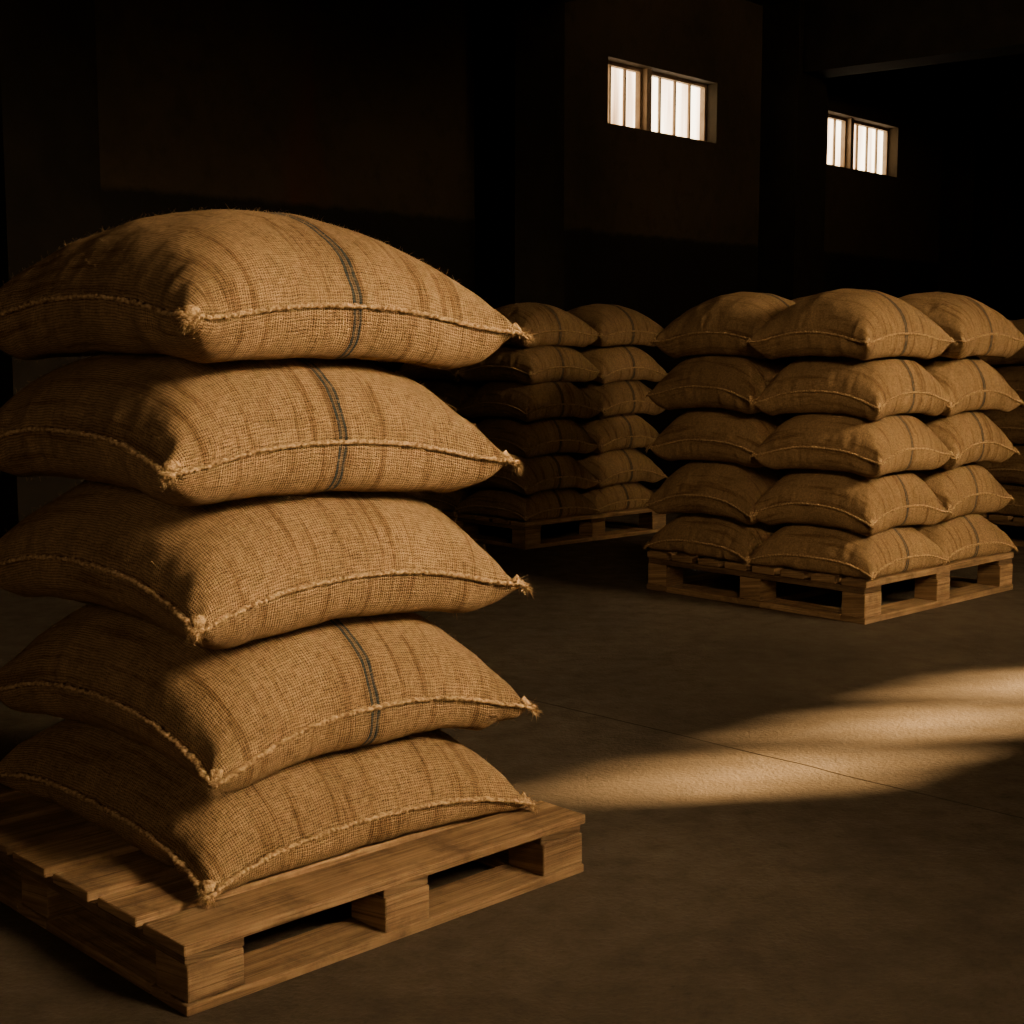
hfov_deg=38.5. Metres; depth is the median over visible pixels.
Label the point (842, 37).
ceiling
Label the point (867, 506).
burlap sack
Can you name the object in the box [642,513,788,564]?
burlap sack
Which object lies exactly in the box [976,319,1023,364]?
burlap sack
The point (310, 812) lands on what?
burlap sack
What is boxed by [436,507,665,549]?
wooden pallet
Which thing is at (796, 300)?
burlap sack
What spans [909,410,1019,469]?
burlap sack
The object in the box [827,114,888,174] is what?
window
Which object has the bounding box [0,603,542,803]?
burlap sack
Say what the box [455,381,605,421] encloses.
burlap sack
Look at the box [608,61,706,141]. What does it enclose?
window
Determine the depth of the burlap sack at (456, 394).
9.59 m
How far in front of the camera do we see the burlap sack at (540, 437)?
9.16 m
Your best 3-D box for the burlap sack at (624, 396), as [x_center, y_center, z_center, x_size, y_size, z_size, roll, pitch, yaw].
[0.586,-0.783,9.813,0.701,0.274,0.704,-7,9,-44]
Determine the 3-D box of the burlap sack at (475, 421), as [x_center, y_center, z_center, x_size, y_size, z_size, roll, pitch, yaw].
[-0.309,-0.563,9.872,0.696,0.277,0.706,-6,9,-43]
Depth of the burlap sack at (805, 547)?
6.88 m
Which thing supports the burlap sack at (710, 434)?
on the burlap sack at (717, 488)
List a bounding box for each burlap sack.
[0,206,535,369]
[0,352,527,508]
[0,480,534,653]
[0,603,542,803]
[0,719,539,909]
[420,379,489,417]
[453,487,600,521]
[454,345,599,383]
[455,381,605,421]
[464,417,486,425]
[467,453,597,494]
[475,417,601,457]
[495,302,598,347]
[566,448,667,487]
[567,304,663,346]
[568,345,667,383]
[568,413,659,452]
[570,380,665,417]
[572,482,653,513]
[642,460,791,524]
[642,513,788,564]
[643,354,797,414]
[645,408,798,467]
[650,292,795,358]
[744,288,958,360]
[744,523,950,582]
[748,413,953,477]
[751,356,957,420]
[755,469,953,535]
[791,294,814,302]
[899,292,1023,358]
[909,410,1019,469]
[909,514,1018,565]
[910,356,1023,416]
[911,462,1016,521]
[975,444,1023,484]
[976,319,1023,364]
[983,405,1023,443]
[993,483,1023,516]
[995,364,1023,404]
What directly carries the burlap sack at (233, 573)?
on the burlap sack at (233, 720)
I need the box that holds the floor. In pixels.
[0,489,1023,1023]
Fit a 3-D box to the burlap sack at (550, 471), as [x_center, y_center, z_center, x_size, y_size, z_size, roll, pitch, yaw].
[0.096,-0.284,9.427,0.696,0.277,0.706,-6,9,-43]
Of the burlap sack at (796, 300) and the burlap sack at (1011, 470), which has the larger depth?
the burlap sack at (1011, 470)
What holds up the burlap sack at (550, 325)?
on the burlap sack at (546, 363)
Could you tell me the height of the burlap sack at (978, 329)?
0.348 m
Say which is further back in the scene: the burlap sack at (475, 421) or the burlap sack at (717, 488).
the burlap sack at (475, 421)
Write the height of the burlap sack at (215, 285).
0.398 m
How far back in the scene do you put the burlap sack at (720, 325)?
7.27 m
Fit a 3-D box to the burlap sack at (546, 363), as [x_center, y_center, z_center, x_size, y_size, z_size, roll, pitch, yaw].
[0.109,-0.955,9.368,0.706,0.280,0.711,-7,10,-44]
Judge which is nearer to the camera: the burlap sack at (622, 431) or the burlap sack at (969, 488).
the burlap sack at (969, 488)
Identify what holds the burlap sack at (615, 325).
on the burlap sack at (619, 362)
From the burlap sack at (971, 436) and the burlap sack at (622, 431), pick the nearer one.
the burlap sack at (971, 436)
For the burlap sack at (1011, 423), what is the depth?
9.20 m
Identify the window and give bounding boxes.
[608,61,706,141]
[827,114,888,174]
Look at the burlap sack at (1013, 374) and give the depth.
9.17 m
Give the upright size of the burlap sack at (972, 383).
0.327 m
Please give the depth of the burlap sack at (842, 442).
6.82 m
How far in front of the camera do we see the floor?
3.92 m
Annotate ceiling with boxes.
[546,0,1023,125]
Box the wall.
[0,0,1023,536]
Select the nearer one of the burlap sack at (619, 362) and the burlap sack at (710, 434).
the burlap sack at (710, 434)
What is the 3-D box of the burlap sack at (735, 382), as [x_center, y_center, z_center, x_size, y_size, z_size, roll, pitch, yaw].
[1.177,-0.670,7.487,0.736,0.330,0.741,-6,9,-40]
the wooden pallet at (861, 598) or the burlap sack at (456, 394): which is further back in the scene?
the burlap sack at (456, 394)
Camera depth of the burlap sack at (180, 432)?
3.20 m
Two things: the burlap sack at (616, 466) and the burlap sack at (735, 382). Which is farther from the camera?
the burlap sack at (616, 466)
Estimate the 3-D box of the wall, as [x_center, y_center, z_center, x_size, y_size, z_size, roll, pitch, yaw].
[1.779,-2.396,12.914,0.631,4.300,27.000,6,9,40]
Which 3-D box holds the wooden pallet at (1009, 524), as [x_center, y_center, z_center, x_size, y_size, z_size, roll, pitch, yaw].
[3.394,0.036,9.918,1.357,0.180,1.320,-6,9,-43]
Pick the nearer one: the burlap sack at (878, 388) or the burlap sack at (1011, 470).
the burlap sack at (878, 388)
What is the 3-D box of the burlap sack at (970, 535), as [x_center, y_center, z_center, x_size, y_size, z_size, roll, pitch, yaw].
[2.107,0.091,7.563,0.728,0.262,0.739,-6,9,-42]
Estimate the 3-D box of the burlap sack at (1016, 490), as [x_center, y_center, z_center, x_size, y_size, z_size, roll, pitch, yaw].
[3.378,-0.107,9.446,0.728,0.246,0.739,-6,9,-42]
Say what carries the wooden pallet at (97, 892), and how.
on the floor
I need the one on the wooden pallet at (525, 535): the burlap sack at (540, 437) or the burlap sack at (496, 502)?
the burlap sack at (496, 502)
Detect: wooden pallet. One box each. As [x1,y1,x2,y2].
[0,783,584,1016]
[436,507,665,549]
[647,550,1013,624]
[979,513,1023,546]
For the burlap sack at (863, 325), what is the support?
on the burlap sack at (878, 388)
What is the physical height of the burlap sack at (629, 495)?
0.222 m

